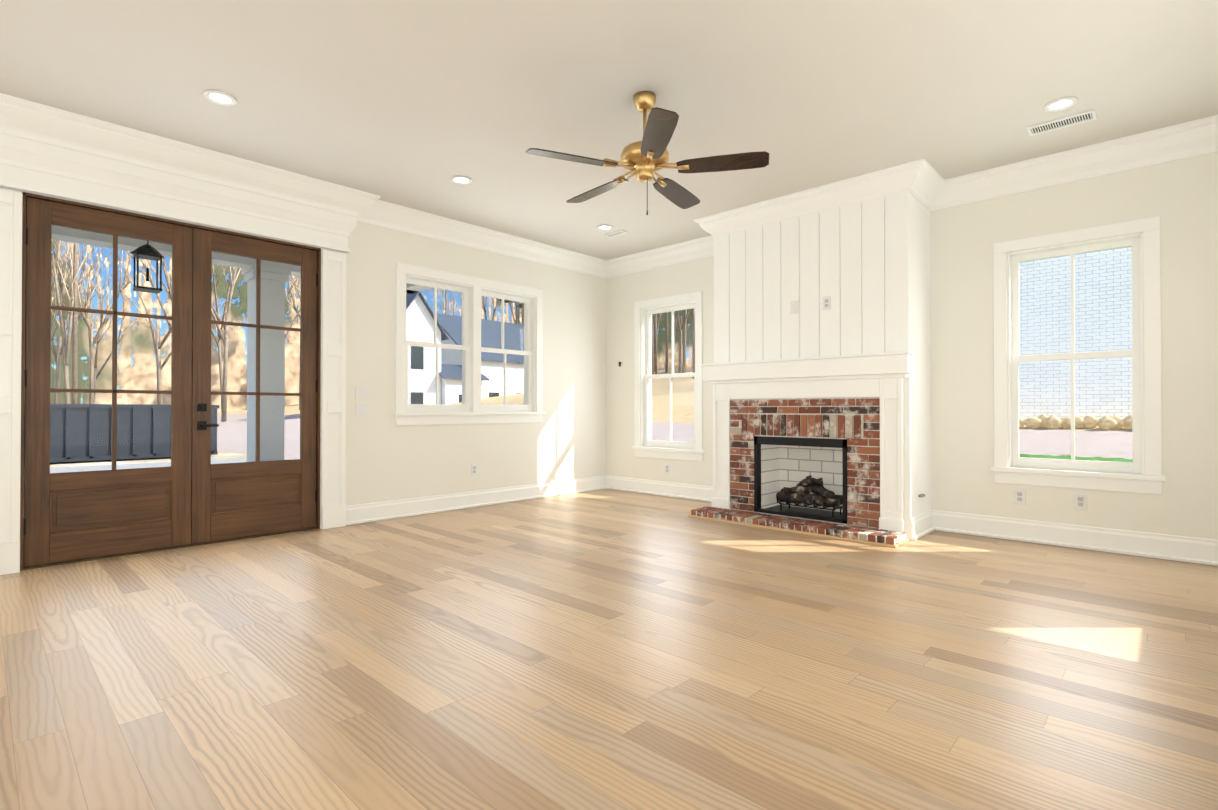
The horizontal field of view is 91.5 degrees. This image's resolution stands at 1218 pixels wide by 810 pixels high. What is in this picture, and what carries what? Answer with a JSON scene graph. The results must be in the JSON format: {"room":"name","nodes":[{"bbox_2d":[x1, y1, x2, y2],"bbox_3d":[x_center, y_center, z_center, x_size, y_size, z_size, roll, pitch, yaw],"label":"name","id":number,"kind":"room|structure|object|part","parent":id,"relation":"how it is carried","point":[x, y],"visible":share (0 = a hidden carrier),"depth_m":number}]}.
{"room":"living room","nodes":[
{"label":"living room","id":0,"kind":"room"},
{"bbox_2d":[0,187,605,505],"bbox_3d":[-2.718,-0.402,5.161,0.200,2.970,7.600,0,-1,43],"label":"wall","id":1,"kind":"structure","parent":0,"point":[388,458],"depth_m":6.26},
{"bbox_2d":[23,197,192,566],"bbox_3d":[-3.524,-0.150,4.224,0.059,2.428,0.921,0,-1,43],"label":"door","id":2,"kind":"structure","parent":1,"relation":"in","point":[38,494],"depth_m":4.16},
{"bbox_3d":[-3.818,-0.156,3.881,0.016,2.010,0.016,0,-1,43],"label":"left door hardware","id":3,"kind":"part","parent":2,"relation":"part of"},
{"bbox_3d":[-3.526,-0.150,4.232,0.045,2.428,0.668,0,-1,43],"label":"left door rails","id":4,"kind":"part","parent":2,"relation":"part of"},
{"bbox_2d":[23,527,316,569],"bbox_3d":[-3.259,1.083,4.601,0.225,0.032,1.829,0,-1,43],"label":"door threshold sill","id":5,"kind":"structure","parent":1,"relation":"attached to","point":[118,555],"depth_m":4.38},
{"bbox_2d":[191,228,317,543],"bbox_3d":[-2.875,-0.145,4.883,0.100,2.428,0.920,0,-1,43],"label":"door","id":6,"kind":"structure","parent":1,"relation":"in","point":[201,488],"depth_m":4.84},
{"bbox_3d":[-2.897,-0.145,4.899,0.045,2.428,0.668,0,-1,43],"label":"right door rails","id":7,"kind":"part","parent":6,"relation":"part of"},
{"bbox_3d":[-2.848,-0.149,4.880,0.057,2.010,0.888,0,-1,43],"label":"right door hardware","id":8,"kind":"part","parent":6,"relation":"part of"},
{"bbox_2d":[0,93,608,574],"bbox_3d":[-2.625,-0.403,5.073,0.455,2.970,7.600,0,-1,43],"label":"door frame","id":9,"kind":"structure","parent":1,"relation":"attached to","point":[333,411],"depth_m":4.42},
{"bbox_2d":[355,386,367,398],"bbox_3d":[-2.278,-0.115,5.472,0.008,0.118,0.120,0,-1,43],"label":"light switch","id":10,"kind":"object","parent":1,"relation":"attached to","point":[361,392],"visible":1,"depth_m":5.46},
{"bbox_2d":[355,403,367,415],"bbox_3d":[-2.278,0.040,5.471,0.008,0.118,0.120,0,-1,43],"label":"light switch","id":11,"kind":"object","parent":1,"relation":"attached to","point":[361,409],"visible":1,"depth_m":5.46},
{"bbox_2d":[394,262,545,424],"bbox_3d":[-1.493,-0.583,6.447,0.280,1.570,1.870,0,-1,43],"label":"window","id":12,"kind":"structure","parent":1,"relation":"in","point":[475,414],"depth_m":6.37},
{"bbox_3d":[-1.491,-0.594,6.445,0.075,1.332,1.614,0,-1,43],"label":"double window sash","id":13,"kind":"part","parent":12,"relation":"part of"},
{"bbox_2d":[471,464,476,474],"bbox_3d":[-1.442,0.692,6.354,0.008,0.118,0.075,0,-1,43],"label":"electrical outlet","id":14,"kind":"object","parent":1,"relation":"attached to","point":[473,469],"visible":1,"depth_m":6.35},
{"bbox_2d":[346,475,605,524],"bbox_3d":[-1.197,1.008,6.592,0.036,0.172,3.415,0,-1,43],"label":"baseboard","id":15,"kind":"structure","parent":1,"relation":"attached to","point":[373,512],"depth_m":6.24},
{"bbox_2d":[0,489,1217,809],"bbox_3d":[-0.462,1.127,3.023,6.400,0.120,8.000,0,-1,43],"label":"floor","id":16,"kind":"structure","parent":0,"point":[606,649],"depth_m":2.37},
{"bbox_2d":[688,397,908,547],"bbox_3d":[1.747,0.512,5.429,1.912,1.145,0.827,0,-1,43],"label":"fireplace","id":17,"kind":"object","parent":16,"relation":"on","point":[814,458],"visible":1,"depth_m":5.42},
{"bbox_2d":[0,0,1217,259],"bbox_3d":[-0.462,-1.962,3.046,6.400,0.120,8.000,0,-1,43],"label":"ceiling","id":18,"kind":"structure","parent":0,"point":[416,104],"depth_m":3.53},
{"bbox_2d":[203,90,236,105],"bbox_3d":[-2.397,-1.892,3.660,0.176,0.010,0.176,0,-1,43],"label":"recessed light","id":19,"kind":"object","parent":18,"relation":"in","point":[219,97],"visible":0.96,"depth_m":3.65},
{"bbox_2d":[451,176,471,184],"bbox_3d":[-1.233,-1.882,4.968,0.176,0.010,0.176,0,-1,43],"label":"recessed light","id":20,"kind":"object","parent":18,"relation":"in","point":[463,180],"visible":1,"depth_m":4.96},
{"bbox_2d":[597,225,612,229],"bbox_3d":[-0.041,-1.873,6.262,0.176,0.010,0.176,0,-1,43],"label":"recessed light","id":21,"kind":"object","parent":18,"relation":"in","point":[604,227],"visible":1,"depth_m":6.27},
{"bbox_2d":[604,230,627,237],"bbox_3d":[0.073,-1.870,6.485,0.260,0.012,0.100,0,-1,43],"label":"ceiling vent","id":22,"kind":"object","parent":18,"relation":"in","point":[616,233],"visible":1,"depth_m":6.47},
{"bbox_2d":[526,91,768,214],"bbox_3d":[0.206,-1.526,3.690,1.402,0.740,1.425,0,-1,43],"label":"fan","id":23,"kind":"object","parent":18,"relation":"hanging from","point":[645,158],"visible":1,"depth_m":3.56},
{"bbox_2d":[1043,97,1077,111],"bbox_3d":[2.842,-1.891,3.737,0.176,0.010,0.176,0,-1,43],"label":"recessed light","id":24,"kind":"object","parent":18,"relation":"in","point":[1060,104],"visible":1,"depth_m":3.74},
{"bbox_2d":[1026,109,1096,135],"bbox_3d":[3.030,-1.889,3.979,0.360,0.012,0.150,0,-1,43],"label":"ceiling vent","id":25,"kind":"object","parent":18,"relation":"in","point":[1067,121],"visible":0.98,"depth_m":3.97},
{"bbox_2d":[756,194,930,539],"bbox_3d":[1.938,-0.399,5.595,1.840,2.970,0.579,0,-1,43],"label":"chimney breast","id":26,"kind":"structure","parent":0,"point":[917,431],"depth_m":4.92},
{"bbox_2d":[705,243,713,250],"bbox_3d":[1.170,-1.782,6.240,0.150,0.195,0.390,0,-1,43],"label":"crown molding","id":27,"kind":"structure","parent":26,"relation":"attached to","point":[706,244],"depth_m":6.65},
{"bbox_2d":[791,300,797,313],"bbox_3d":[1.689,-0.890,5.407,0.075,0.118,0.008,0,-1,43],"label":"light switch","id":28,"kind":"object","parent":26,"relation":"attached to","point":[794,307],"visible":1,"depth_m":5.40},
{"bbox_2d":[700,351,913,531],"bbox_3d":[1.673,0.334,5.338,1.950,1.500,0.148,0,-1,43],"label":"fireplace mantel","id":29,"kind":"structure","parent":26,"relation":"attached to","point":[882,376],"depth_m":5.10},
{"bbox_2d":[714,190,908,362],"bbox_3d":[1.733,-1.065,5.382,1.833,1.300,0.017,0,-1,43],"label":"shiplap paneling","id":30,"kind":"structure","parent":26,"relation":"attached to","point":[765,275],"depth_m":5.27},
{"bbox_2d":[693,158,932,242],"bbox_3d":[1.698,-1.788,5.351,2.140,0.195,0.180,0,-1,43],"label":"crown molding","id":31,"kind":"structure","parent":26,"relation":"attached to","point":[926,184],"depth_m":5.14},
{"bbox_2d":[822,296,830,309],"bbox_3d":[1.907,-0.892,5.202,0.075,0.118,0.008,0,-1,43],"label":"electrical outlet","id":32,"kind":"object","parent":26,"relation":"attached to","point":[826,303],"visible":1,"depth_m":5.20},
{"bbox_2d":[910,510,937,539],"bbox_3d":[2.607,0.995,4.927,0.036,0.172,0.540,0,-1,43],"label":"baseboard","id":33,"kind":"structure","parent":26,"relation":"attached to","point":[922,524],"depth_m":4.93},
{"bbox_2d":[916,168,948,209],"bbox_3d":[2.618,-1.792,4.875,0.150,0.195,0.390,0,-1,43],"label":"crown molding","id":34,"kind":"structure","parent":26,"relation":"attached to","point":[937,199],"depth_m":5.02},
{"bbox_2d":[606,152,1217,539],"bbox_3d":[2.213,-0.397,5.872,6.400,2.970,0.200,0,-1,43],"label":"wall","id":35,"kind":"structure","parent":0,"point":[1179,197],"depth_m":4.71},
{"bbox_2d":[606,475,712,501],"bbox_3d":[0.724,1.011,7.103,2.010,0.172,0.036,0,-1,43],"label":"baseboard","id":36,"kind":"structure","parent":35,"relation":"attached to","point":[670,489],"depth_m":7.20},
{"bbox_2d":[605,240,713,277],"bbox_3d":[0.718,-1.776,7.051,1.920,0.195,0.150,0,-1,43],"label":"crown molding","id":37,"kind":"structure","parent":35,"relation":"attached to","point":[686,251],"depth_m":7.17},
{"bbox_2d":[665,464,669,473],"bbox_3d":[0.701,0.768,7.146,0.075,0.118,0.008,0,-1,43],"label":"electrical outlet","id":38,"kind":"object","parent":35,"relation":"attached to","point":[667,468],"visible":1,"depth_m":7.14},
{"bbox_2d":[632,291,703,460],"bbox_3d":[0.765,-0.327,7.223,1.060,1.950,0.280,0,-1,43],"label":"window","id":39,"kind":"structure","parent":35,"relation":"in","point":[640,372],"depth_m":7.25},
{"bbox_3d":[0.764,-0.338,7.221,0.804,1.712,0.075,0,-1,43],"label":"back left window sash","id":40,"kind":"part","parent":39,"relation":"part of"},
{"bbox_2d":[1014,489,1024,504],"bbox_3d":[3.269,0.730,4.725,0.075,0.118,0.008,0,-1,43],"label":"electrical outlet","id":41,"kind":"object","parent":35,"relation":"attached to","point":[1019,496],"visible":1,"depth_m":4.72},
{"bbox_2d":[929,115,1217,210],"bbox_3d":[3.461,-1.795,4.465,1.940,0.195,0.150,0,-1,43],"label":"crown molding","id":42,"kind":"structure","parent":35,"relation":"attached to","point":[1193,138],"depth_m":4.38},
{"bbox_2d":[938,510,1217,565],"bbox_3d":[3.533,0.992,4.456,2.030,0.172,0.036,0,-1,43],"label":"baseboard","id":43,"kind":"structure","parent":35,"relation":"attached to","point":[1175,548],"depth_m":4.43},
{"bbox_2d":[991,216,1165,493],"bbox_3d":[3.574,-0.346,4.575,1.040,1.950,0.280,0,-1,43],"label":"window","id":44,"kind":"structure","parent":35,"relation":"in","point":[1149,479],"depth_m":4.47},
{"bbox_3d":[3.573,-0.357,4.573,0.784,1.712,0.075,0,-1,43],"label":"back right window sash","id":45,"kind":"part","parent":44,"relation":"part of"},
{"bbox_2d":[1074,493,1086,509],"bbox_3d":[3.546,0.728,4.464,0.075,0.118,0.008,0,-1,43],"label":"electrical outlet","id":46,"kind":"object","parent":35,"relation":"attached to","point":[1080,501],"visible":1,"depth_m":4.46},
{"label":"outside","id":47,"kind":"structure","parent":0,"visible":0},
{"bbox_2d":[50,450,246,467],"bbox_3d":[-48.368,1.434,-28.848,260.000,0.300,120.300,0,-1,43],"label":"ground","id":48,"kind":"structure","parent":47,"point":[227,455],"depth_m":17.02},
{"bbox_2d":[50,404,218,462],"bbox_3d":[-15.075,0.806,17.832,2.520,1.640,5.200,0,-1,43],"label":"dumpster","id":49,"kind":"object","parent":48,"relation":"on","point":[152,432],"depth_m":16.93},
{"bbox_2d":[50,458,246,472],"bbox_3d":[-29.280,1.443,-5.682,6.000,0.019,60.200,0,-1,43],"label":"road","id":50,"kind":"structure","parent":48,"relation":"on","point":[120,466],"depth_m":15.32},
{"bbox_2d":[24,239,521,412],"bbox_3d":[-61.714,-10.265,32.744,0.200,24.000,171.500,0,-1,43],"label":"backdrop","id":51,"kind":"object","parent":48,"relation":"on","point":[236,374],"depth_m":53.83},
{"bbox_2d":[25,239,694,421],"bbox_3d":[-17.912,-11.219,27.120,55.304,25.844,104.701,0,-1,43],"label":"trees","id":52,"kind":"object","parent":48,"relation":"on","point":[74,288],"depth_m":41.18},
{"bbox_3d":[-4.364,1.323,5.188,2.249,0.420,6.200,0,-1,43],"label":"porch","id":53,"kind":"object","parent":48,"relation":"on","visible":0},
{"bbox_2d":[51,225,431,461],"bbox_3d":[-4.419,-0.426,5.253,2.399,3.080,6.600,0,-1,43],"label":"porch","id":54,"kind":"object","parent":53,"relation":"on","point":[273,411],"depth_m":6.65},
{"bbox_2d":[130,241,164,293],"bbox_3d":[-4.299,-1.449,5.532,0.270,0.769,0.270,0,-1,43],"label":"lantern","id":55,"kind":"object","parent":54,"relation":"hanging from","point":[151,252],"depth_m":5.52},
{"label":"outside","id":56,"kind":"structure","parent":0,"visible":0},
{"bbox_2d":[217,358,1132,461],"bbox_3d":[40.804,-6.255,65.806,260.000,17.064,139.700,0,-1,43],"label":"ground","id":57,"kind":"structure","parent":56,"point":[1052,447],"depth_m":18.54},
{"bbox_2d":[406,291,448,403],"bbox_3d":[-13.892,-2.798,39.831,4.700,9.170,4.200,0,-1,43],"label":"house","id":58,"kind":"structure","parent":57,"relation":"on","point":[418,358],"depth_m":38.69},
{"bbox_2d":[439,364,489,403],"bbox_3d":[-11.299,-0.533,41.836,4.700,4.670,3.600,0,-1,43],"label":"house link","id":59,"kind":"object","parent":57,"relation":"on","point":[455,395],"depth_m":39.91},
{"bbox_2d":[437,313,523,397],"bbox_3d":[-9.257,-2.619,50.578,10.700,8.970,13.200,0,-1,43],"label":"house","id":60,"kind":"structure","parent":57,"relation":"on","point":[490,368],"depth_m":45.28},
{"bbox_2d":[437,293,691,368],"bbox_3d":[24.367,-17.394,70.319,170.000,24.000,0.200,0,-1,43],"label":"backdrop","id":61,"kind":"object","parent":57,"relation":"on","point":[661,342],"depth_m":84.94},
{"bbox_2d":[1019,247,1131,418],"bbox_3d":[18.842,-2.162,9.312,22.500,7.450,8.000,0,-1,43],"label":"neighbour","id":62,"kind":"structure","parent":57,"relation":"on","point":[1095,400],"depth_m":12.35},
{"bbox_2d":[1019,414,1131,429],"bbox_3d":[13.397,0.307,8.379,18.209,0.335,0.568,0,-1,43],"label":"grasses","id":63,"kind":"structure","parent":57,"relation":"on","point":[1052,422],"depth_m":11.98}
]}

